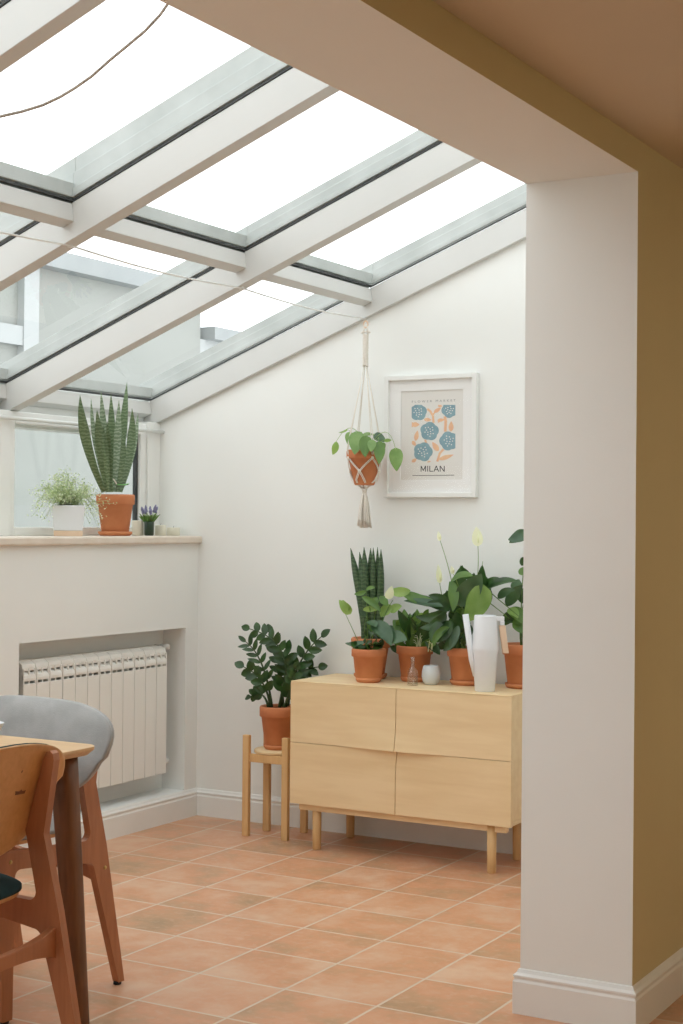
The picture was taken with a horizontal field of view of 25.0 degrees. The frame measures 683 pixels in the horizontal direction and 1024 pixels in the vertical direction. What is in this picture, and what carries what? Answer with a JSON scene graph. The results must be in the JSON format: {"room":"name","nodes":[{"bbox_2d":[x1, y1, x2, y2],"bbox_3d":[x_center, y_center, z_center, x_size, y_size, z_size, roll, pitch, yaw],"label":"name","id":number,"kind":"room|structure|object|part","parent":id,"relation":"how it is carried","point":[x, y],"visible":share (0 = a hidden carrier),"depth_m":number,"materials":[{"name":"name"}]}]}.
{"room":"sunroom","nodes":[
{"label":"sunroom","id":0,"kind":"room"},
{"bbox_2d":[0,543,198,816],"bbox_3d":[-2.730,0.726,3.850,0.420,1.242,7.616,0,0,30],"label":"wall","id":1,"kind":"structure","parent":0,"point":[55,600],"depth_m":6.58,"materials":[{"name":"white paint"}]},
{"bbox_2d":[0,384,6,401],"bbox_3d":[-1.625,-0.490,5.916,0.052,0.073,0.933,0,0,30],"label":"trim","id":2,"kind":"structure","parent":1,"relation":"attached to","point":[3,395],"depth_m":6.29,"materials":[{"name":"paint"}]},
{"bbox_2d":[0,157,75,246],"bbox_3d":[-1.623,-0.831,4.773,1.251,0.613,0.995,0,0,30],"label":"window","id":3,"kind":"structure","parent":1,"relation":"in","point":[9,223],"depth_m":4.80,"materials":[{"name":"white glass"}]},
{"bbox_2d":[9,420,145,535],"bbox_3d":[-1.149,-0.135,6.700,0.036,0.475,0.933,0,0,30],"label":"window","id":4,"kind":"structure","parent":1,"relation":"in","point":[139,461],"depth_m":6.71,"materials":[{"name":"white paint"}]},
{"bbox_2d":[0,409,159,535],"bbox_3d":[-2.624,-0.189,4.130,0.078,0.523,7.042,0,0,30],"label":"trim","id":5,"kind":"structure","parent":1,"relation":"attached to","point":[152,439],"depth_m":7.09,"materials":[{"name":"white paint"}]},
{"bbox_2d":[0,4,168,117],"bbox_3d":[-0.708,-1.195,3.909,0.887,0.384,0.149,0,0,17],"label":"cord","id":6,"kind":"object","parent":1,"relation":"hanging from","point":[159,15],"visible":1,"depth_m":3.94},
{"bbox_2d":[19,643,169,788],"bbox_3d":[-1.059,0.876,6.506,0.099,0.576,1.054,0,0,30],"label":"radiator","id":7,"kind":"object","parent":1,"relation":"attached to","point":[127,685],"visible":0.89,"depth_m":6.61,"materials":[{"name":"metal"}]},
{"bbox_3d":[-0.798,0.609,6.949,0.040,0.031,0.030,0,0,30],"label":"valve knob","id":8,"kind":"part","parent":7,"relation":"part of","materials":[{"name":"white paint"}]},
{"bbox_2d":[0,535,201,545],"bbox_3d":[-2.714,0.087,3.848,0.444,0.035,7.616,0,0,30],"label":"windowsill","id":9,"kind":"structure","parent":1,"relation":"on","point":[91,539],"depth_m":6.37,"materials":[{"name":"stone"}]},
{"bbox_2d":[27,468,116,535],"bbox_3d":[-1.149,-0.047,6.414,0.177,0.296,0.572,0,0,29],"label":"potted plant","id":10,"kind":"object","parent":9,"relation":"on","point":[68,519],"visible":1,"depth_m":6.38,"materials":[{"name":"green plant"}]},
{"bbox_3d":[-1.142,0.025,6.430,0.136,0.105,0.112,1,0,-10],"label":"pot","id":11,"kind":"part","parent":10,"relation":"part of","materials":[{"name":"white ceramic"}]},
{"bbox_2d":[78,384,138,535],"bbox_3d":[-0.996,-0.236,6.686,0.167,0.679,0.452,0,0,30],"label":"potted plant","id":12,"kind":"object","parent":9,"relation":"on","point":[114,456],"visible":0.98,"depth_m":6.64,"materials":[{"name":"green plant"}]},
{"bbox_3d":[-0.986,0.010,6.704,0.167,0.172,0.167,0,0,30],"label":"pot","id":13,"kind":"part","parent":12,"relation":"part of","materials":[{"name":"ceramic"}]},
{"bbox_2d":[131,520,143,535],"bbox_3d":[-0.919,0.068,6.930,0.054,0.075,0.054,1,0,-2],"label":"candle","id":14,"kind":"object","parent":9,"relation":"on","point":[137,525],"visible":1,"depth_m":6.91,"materials":[{"name":"beige wax"}]},
{"bbox_2d":[139,505,158,535],"bbox_3d":[-0.867,0.036,6.911,0.103,0.140,0.083,0,0,30],"label":"potted plant","id":15,"kind":"object","parent":9,"relation":"on","point":[149,520],"visible":1,"depth_m":6.89,"materials":[{"name":"green plant"}]},
{"bbox_3d":[-0.865,0.074,6.913,0.045,0.064,0.045,0,0,30],"label":"pot","id":16,"kind":"part","parent":15,"relation":"part of","materials":[{"name":"glass"}]},
{"bbox_2d":[155,525,165,535],"bbox_3d":[-0.822,0.080,6.988,0.050,0.055,0.050,1,0,-2],"label":"candle","id":17,"kind":"object","parent":9,"relation":"on","point":[160,530],"visible":1,"depth_m":6.97,"materials":[{"name":"beige wax"}]},
{"bbox_2d":[167,526,179,535],"bbox_3d":[-0.772,0.086,7.057,0.062,0.044,0.062,1,0,-2],"label":"candle","id":18,"kind":"object","parent":9,"relation":"on","point":[171,531],"visible":1,"depth_m":7.03,"materials":[{"name":"beige wax"}]},
{"bbox_2d":[19,788,196,847],"bbox_3d":[-2.545,1.286,3.738,0.016,0.122,7.616,0,0,30],"label":"baseboard","id":19,"kind":"structure","parent":1,"relation":"attached to","point":[143,815],"depth_m":6.70,"materials":[{"name":"white paint"}]},
{"bbox_2d":[0,218,246,384],"bbox_3d":[-1.131,-0.796,5.638,1.251,0.563,0.993,0,0,30],"label":"window","id":20,"kind":"structure","parent":1,"relation":"in","point":[161,285],"depth_m":5.90,"materials":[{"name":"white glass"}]},
{"bbox_2d":[159,239,525,796],"bbox_3d":[2.042,-0.100,5.667,6.635,3.000,0.250,0,0,30],"label":"wall","id":21,"kind":"structure","parent":0,"point":[250,469],"depth_m":6.73,"materials":[{"name":"white paint"}]},
{"bbox_2d":[10,406,145,437],"bbox_3d":[-2.813,-0.449,3.911,0.165,0.130,7.616,0,0,30],"label":"trim","id":22,"kind":"structure","parent":21,"relation":"attached to","point":[29,411],"depth_m":6.61,"materials":[{"name":"white paint"}]},
{"bbox_2d":[0,415,164,433],"bbox_3d":[-2.661,-0.410,3.950,0.032,0.031,7.435,0,0,30],"label":"window frame","id":23,"kind":"structure","parent":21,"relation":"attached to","point":[7,417],"depth_m":6.47,"materials":[{"name":"white paint"}]},
{"bbox_2d":[29,391,150,417],"bbox_3d":[-1.136,-0.480,6.775,0.052,0.073,0.923,0,0,30],"label":"trim","id":24,"kind":"structure","parent":21,"relation":"attached to","point":[57,399],"depth_m":6.77,"materials":[{"name":"paint"}]},
{"bbox_2d":[0,231,366,319],"bbox_3d":[-1.611,-0.863,3.614,0.018,0.025,6.946,0,0,30],"label":"cable","id":25,"kind":"object","parent":21,"relation":"attached to","point":[1,232],"visible":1,"depth_m":5.37,"materials":[{"name":"white paint"}]},
{"bbox_2d":[346,320,380,527],"bbox_3d":[0.099,-0.370,6.483,0.143,0.878,0.143,0,0,30],"label":"macrame hanger","id":26,"kind":"object","parent":25,"relation":"hanging from","point":[364,517],"visible":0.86,"depth_m":6.47,"materials":[{"name":"white fabric"}]},
{"bbox_2d":[332,428,402,484],"bbox_3d":[0.116,-0.234,6.440,0.173,0.242,0.300,1,0,-36],"label":"potted plant","id":27,"kind":"object","parent":26,"relation":"hanging from","point":[362,447],"visible":0.99,"depth_m":6.42,"materials":[{"name":"green plant"}]},
{"bbox_3d":[0.097,-0.187,6.482,0.153,0.148,0.153,0,0,30],"label":"pot","id":28,"kind":"part","parent":27,"relation":"part of","materials":[{"name":"ceramic"}]},
{"bbox_2d":[4,252,372,401],"bbox_3d":[-0.641,-0.791,6.497,1.251,0.573,0.983,0,0,30],"label":"window","id":29,"kind":"structure","parent":21,"relation":"in","point":[292,316],"depth_m":6.83,"materials":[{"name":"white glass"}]},
{"bbox_2d":[144,208,525,422],"bbox_3d":[0.260,-0.959,6.532,2.704,1.157,0.028,0,0,30],"label":"roof beam","id":30,"kind":"structure","parent":21,"relation":"attached to","point":[510,231],"depth_m":6.67,"materials":[{"name":"paint"}]},
{"bbox_2d":[197,788,512,853],"bbox_3d":[0.373,1.330,6.448,2.402,0.122,0.016,0,0,30],"label":"baseboard","id":31,"kind":"structure","parent":21,"relation":"attached to","point":[210,802],"depth_m":6.61,"materials":[{"name":"white paint"}]},
{"bbox_2d":[250,142,525,287],"bbox_3d":[0.547,-1.322,5.826,1.546,0.718,0.983,0,0,30],"label":"window","id":32,"kind":"structure","parent":21,"relation":"in","point":[513,201],"depth_m":6.40,"materials":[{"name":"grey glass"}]},
{"bbox_2d":[383,372,478,497],"bbox_3d":[0.374,-0.319,6.459,0.432,0.516,0.030,0,0,30],"label":"framed print","id":33,"kind":"object","parent":21,"relation":"attached to","point":[433,419],"visible":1,"depth_m":6.45,"materials":[{"name":"white paper"}]},
{"bbox_2d":[9,815,682,1023],"bbox_3d":[0.048,1.420,2.316,6.770,0.120,8.016,0,0,30],"label":"floor","id":34,"kind":"structure","parent":0,"point":[216,924],"depth_m":5.02,"materials":[{"name":"tile"}]},
{"bbox_2d":[0,743,80,1023],"bbox_3d":[-0.922,0.947,3.530,0.541,0.826,0.617,0,0,26],"label":"dining chair","id":35,"kind":"object","parent":34,"relation":"on","point":[30,773],"visible":1,"depth_m":3.63,"materials":[{"name":"brown wood"}]},
{"bbox_3d":[-0.980,0.868,3.559,0.410,0.038,0.431,0,0,26],"label":"seat","id":36,"kind":"part","parent":35,"relation":"part of","materials":[{"name":"teal fabric"}]},
{"bbox_3d":[-0.827,0.673,3.488,0.088,0.278,0.617,0,0,26],"label":"backrest","id":37,"kind":"part","parent":35,"relation":"part of","materials":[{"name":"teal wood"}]},
{"bbox_3d":[-0.765,1.013,3.454,0.020,0.071,0.386,0,0,26],"label":"cross rail","id":38,"kind":"part","parent":35,"relation":"part of","materials":[{"name":"brown wood"}]},
{"bbox_2d":[0,735,93,1023],"bbox_3d":[-1.332,0.983,3.653,0.800,0.750,1.400,0,0,30],"label":"dining table","id":39,"kind":"object","parent":34,"relation":"on","point":[66,807],"visible":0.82,"depth_m":4.02,"materials":[{"name":"brown wood"}]},
{"bbox_3d":[-0.718,1.002,4.046,0.090,0.726,0.094,0,0,30],"label":"leg","id":40,"kind":"part","parent":39,"relation":"part of","materials":[{"name":"brown wood"}]},
{"bbox_2d":[0,695,123,1023],"bbox_3d":[-0.960,0.952,4.371,0.617,0.826,0.541,0,0,35],"label":"dining chair","id":41,"kind":"object","parent":34,"relation":"on","point":[46,718],"visible":0.44,"depth_m":4.37,"materials":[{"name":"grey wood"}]},
{"bbox_3d":[-1.117,0.962,4.504,0.024,0.790,0.502,0,0,35],"label":"frame","id":42,"kind":"part","parent":41,"relation":"part of","materials":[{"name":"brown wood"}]},
{"bbox_3d":[-0.996,0.873,4.318,0.431,0.038,0.410,0,0,35],"label":"seat","id":43,"kind":"part","parent":41,"relation":"part of","materials":[{"name":"wood"}]},
{"bbox_3d":[-0.861,1.019,4.514,0.386,0.071,0.020,0,0,35],"label":"cross rail","id":44,"kind":"part","parent":41,"relation":"part of","materials":[{"name":"brown wood"}]},
{"bbox_3d":[-0.899,0.679,4.457,0.617,0.278,0.088,0,0,35],"label":"backrest","id":45,"kind":"part","parent":41,"relation":"part of","materials":[{"name":"grey fabric"}]},
{"bbox_2d":[242,734,307,840],"bbox_3d":[-0.276,1.170,6.614,0.224,0.432,0.212,0,0,30],"label":"plant stand","id":46,"kind":"object","parent":34,"relation":"on","point":[267,757],"visible":0.68,"depth_m":6.57,"materials":[{"name":"brown wood"}]},
{"bbox_3d":[-0.407,1.169,6.579,0.031,0.432,0.022,0,0,30],"label":"leg","id":47,"kind":"part","parent":46,"relation":"part of","materials":[{"name":"brown wood"}]},
{"bbox_3d":[-0.275,1.051,6.615,0.193,0.034,0.195,0,0,30],"label":"rail","id":48,"kind":"part","parent":46,"relation":"part of","materials":[{"name":"brown wood"}]},
{"bbox_3d":[-0.324,1.171,6.691,0.031,0.432,0.022,0,0,30],"label":"leg","id":49,"kind":"part","parent":46,"relation":"part of","materials":[{"name":"brown wood"}]},
{"bbox_2d":[254,746,281,755],"bbox_3d":[-0.274,1.026,6.618,0.204,0.016,0.204,0,0,30],"label":"tray","id":50,"kind":"object","parent":46,"relation":"on","point":[260,751],"depth_m":6.54,"materials":[{"name":"brown wood"}]},
{"bbox_2d":[235,622,329,749],"bbox_3d":[-0.259,0.748,6.620,0.411,0.540,0.166,0,0,14],"label":"potted plant","id":51,"kind":"object","parent":46,"relation":"on","point":[276,718],"visible":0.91,"depth_m":6.60,"materials":[{"name":"green plant"}]},
{"bbox_3d":[-0.273,0.922,6.619,0.160,0.176,0.160,0,0,30],"label":"pot","id":52,"kind":"part","parent":51,"relation":"part of","materials":[{"name":"ceramic"}]},
{"bbox_3d":[-0.236,1.170,6.489,0.031,0.432,0.022,0,0,30],"label":"leg","id":53,"kind":"part","parent":46,"relation":"part of","materials":[{"name":"brown wood"}]},
{"bbox_3d":[-0.161,1.172,6.658,0.031,0.432,0.022,0,0,30],"label":"leg","id":54,"kind":"part","parent":46,"relation":"part of","materials":[{"name":"brown wood"}]},
{"bbox_2d":[290,673,521,873],"bbox_3d":[0.306,1.044,6.248,0.985,0.690,0.393,0,0,30],"label":"sideboard","id":55,"kind":"object","parent":34,"relation":"on","point":[444,753],"visible":0.98,"depth_m":6.08,"materials":[{"name":"brown wood"}]},
{"bbox_3d":[-0.101,1.291,6.321,0.038,0.190,0.038,0,0,30],"label":"leg","id":56,"kind":"part","parent":55,"relation":"part of","materials":[{"name":"brown wood"}]},
{"bbox_3d":[0.004,1.073,6.222,0.488,0.250,0.018,0,0,30],"label":"drawer","id":57,"kind":"part","parent":55,"relation":"part of","materials":[{"name":"brown wood"}]},
{"bbox_3d":[0.002,0.825,6.216,0.488,0.244,0.034,0,0,30],"label":"drawer","id":58,"kind":"part","parent":55,"relation":"part of","materials":[{"name":"brown wood"}]},
{"bbox_3d":[0.038,1.294,6.561,0.038,0.190,0.038,0,0,30],"label":"leg","id":59,"kind":"part","parent":55,"relation":"part of","materials":[{"name":"brown wood"}]},
{"bbox_2d":[350,547,389,678],"bbox_3d":[0.124,0.423,6.479,0.168,0.552,0.166,0,0,30],"label":"potted plant","id":60,"kind":"object","parent":55,"relation":"on","point":[370,573],"visible":0.46,"depth_m":6.45,"materials":[{"name":"green plant"}]},
{"bbox_3d":[0.123,0.610,6.477,0.166,0.162,0.166,0,0,30],"label":"pot","id":61,"kind":"part","parent":60,"relation":"part of","materials":[{"name":"ceramic"}]},
{"bbox_2d":[339,586,406,682],"bbox_3d":[0.139,0.499,6.297,0.312,0.397,0.142,0,0,30],"label":"potted plant","id":62,"kind":"object","parent":55,"relation":"on","point":[368,661],"visible":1,"depth_m":6.27,"materials":[{"name":"green plant"}]},
{"bbox_3d":[0.111,0.625,6.311,0.142,0.130,0.142,0,0,30],"label":"pot","id":63,"kind":"part","parent":62,"relation":"part of","materials":[{"name":"ceramic"}]},
{"bbox_3d":[0.302,1.214,6.243,0.925,0.030,0.305,0,0,30],"label":"rail","id":64,"kind":"part","parent":55,"relation":"part of","materials":[{"name":"brown wood"}]},
{"bbox_2d":[389,609,439,681],"bbox_3d":[0.287,0.549,6.372,0.265,0.302,0.152,0,0,12],"label":"potted plant","id":65,"kind":"object","parent":55,"relation":"on","point":[418,646],"visible":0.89,"depth_m":6.33,"materials":[{"name":"green plant"}]},
{"bbox_3d":[0.303,0.622,6.368,0.152,0.140,0.152,0,0,30],"label":"pot","id":66,"kind":"part","parent":65,"relation":"part of","materials":[{"name":"ceramic"}]},
{"bbox_2d":[422,665,440,684],"bbox_3d":[0.363,0.661,6.234,0.077,0.077,0.077,0,0,30],"label":"round vase","id":67,"kind":"object","parent":55,"relation":"on","point":[431,675],"visible":1,"depth_m":6.21,"materials":[{"name":"grey ceramic"}]},
{"bbox_3d":[0.431,0.827,5.972,0.494,0.244,0.034,0,0,30],"label":"drawer","id":68,"kind":"part","parent":55,"relation":"part of","materials":[{"name":"brown wood"}]},
{"bbox_3d":[0.433,1.075,5.977,0.494,0.250,0.018,0,0,30],"label":"drawer","id":69,"kind":"part","parent":55,"relation":"part of","materials":[{"name":"brown wood"}]},
{"bbox_2d":[393,527,520,685],"bbox_3d":[0.475,0.380,6.225,0.569,0.641,0.227,0,0,30],"label":"potted plant","id":70,"kind":"object","parent":55,"relation":"on","point":[472,596],"visible":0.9,"depth_m":6.18,"materials":[{"name":"green plant"}]},
{"bbox_3d":[0.397,0.252,6.256,0.025,0.077,0.006,1,0,-3],"label":"flower","id":71,"kind":"part","parent":70,"relation":"part of","materials":[{"name":"beige plant"}]},
{"bbox_3d":[0.506,0.621,6.245,0.156,0.144,0.156,0,0,30],"label":"pot","id":72,"kind":"part","parent":70,"relation":"part of","materials":[{"name":"ceramic"}]},
{"bbox_3d":[0.545,0.098,6.173,0.044,0.078,0.007,1,0,-3],"label":"flower","id":73,"kind":"part","parent":70,"relation":"part of","materials":[{"name":"beige plant"}]},
{"bbox_2d":[462,614,508,691],"bbox_3d":[0.562,0.549,6.002,0.167,0.301,0.105,0,0,25],"label":"watering can","id":74,"kind":"object","parent":55,"relation":"on","point":[483,648],"visible":1,"depth_m":5.97,"materials":[{"name":"white ceramic"}]},
{"bbox_3d":[0.501,0.519,6.001,0.061,0.244,0.025,1,0,-2],"label":"spout","id":75,"kind":"part","parent":74,"relation":"part of","materials":[{"name":"white ceramic"}]},
{"bbox_3d":[0.578,1.294,5.920,0.038,0.190,0.038,0,0,30],"label":"leg","id":76,"kind":"part","parent":55,"relation":"part of","materials":[{"name":"brown wood"}]},
{"bbox_2d":[502,529,523,688],"bbox_3d":[0.737,0.385,6.141,0.195,0.634,0.156,0,0,2],"label":"potted plant","id":77,"kind":"object","parent":55,"relation":"on","point":[514,658],"visible":0.48,"depth_m":6.10,"materials":[{"name":"green plant"}]},
{"bbox_3d":[0.720,0.610,6.140,0.156,0.168,0.156,0,0,30],"label":"pot","id":78,"kind":"part","parent":77,"relation":"part of","materials":[{"name":"ceramic"}]},
{"bbox_3d":[0.703,1.297,6.157,0.038,0.190,0.038,0,0,30],"label":"leg","id":79,"kind":"part","parent":55,"relation":"part of","materials":[{"name":"brown wood"}]},
{"bbox_2d":[160,0,682,985],"bbox_3d":[-0.314,-0.192,2.483,0.320,3.100,7.616,0,0,30],"label":"wall","id":80,"kind":"structure","parent":0,"point":[602,813],"depth_m":4.14,"materials":[{"name":"white paint"}]},
{"bbox_2d":[0,0,10,7],"bbox_3d":[-0.927,-1.352,3.240,1.546,0.718,0.994,0,0,30],"label":"window","id":81,"kind":"structure","parent":80,"relation":"in","point":[2,2],"depth_m":3.71,"materials":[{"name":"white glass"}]},
{"bbox_2d":[0,0,105,72],"bbox_3d":[-1.204,-0.989,3.964,2.704,1.157,0.058,0,0,30],"label":"trim","id":82,"kind":"structure","parent":80,"relation":"attached to","point":[25,25],"depth_m":3.68,"materials":[{"name":"paint"}]},
{"bbox_2d":[0,46,293,202],"bbox_3d":[-0.436,-1.346,4.102,1.546,0.726,0.995,0,0,30],"label":"window","id":83,"kind":"structure","parent":80,"relation":"in","point":[252,68],"depth_m":4.69,"materials":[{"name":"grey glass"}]},
{"bbox_2d":[0,68,339,291],"bbox_3d":[-0.711,-0.979,4.828,2.704,1.157,0.061,0,0,30],"label":"roof beam","id":84,"kind":"structure","parent":80,"relation":"attached to","point":[294,92],"depth_m":4.70,"materials":[{"name":"paint"}]},
{"bbox_2d":[0,142,481,410],"bbox_3d":[-0.219,-0.969,5.692,2.704,1.157,0.061,0,0,30],"label":"roof beam","id":85,"kind":"structure","parent":80,"relation":"attached to","point":[443,162],"depth_m":5.73,"materials":[{"name":"paint"}]},
{"bbox_2d":[125,130,441,251],"bbox_3d":[0.057,-1.332,4.967,1.546,0.718,0.993,0,0,30],"label":"window","id":86,"kind":"structure","parent":80,"relation":"in","point":[413,145],"depth_m":5.52,"materials":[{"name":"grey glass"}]},
{"bbox_2d":[512,947,682,1023],"bbox_3d":[1.091,1.326,4.959,0.352,0.122,1.892,0,0,30],"label":"baseboard","id":87,"kind":"structure","parent":80,"relation":"attached to","point":[538,994],"depth_m":4.16,"materials":[{"name":"white paint"}]},
{"bbox_2d":[432,0,682,168],"bbox_3d":[1.409,-1.093,1.512,3.628,0.181,7.616,0,0,30],"label":"ceiling","id":88,"kind":"structure","parent":0,"point":[623,59],"depth_m":3.31,"materials":[{"name":"beige paint"}]},
{"label":"outside","id":89,"kind":"structure","parent":0,"visible":0},
{"bbox_3d":[-6.940,1.506,10.606,13.580,0.100,28.000,0,0,30],"label":"ground","id":90,"kind":"structure","parent":89,"visible":0},
{"bbox_2d":[0,253,268,526],"bbox_3d":[-3.170,-0.151,12.217,3.720,3.300,12.700,0,0,30],"label":"neighbouring building","id":91,"kind":"structure","parent":90,"relation":"on","point":[69,288],"depth_m":10.83,"materials":[{"name":"white paint"}]}
]}

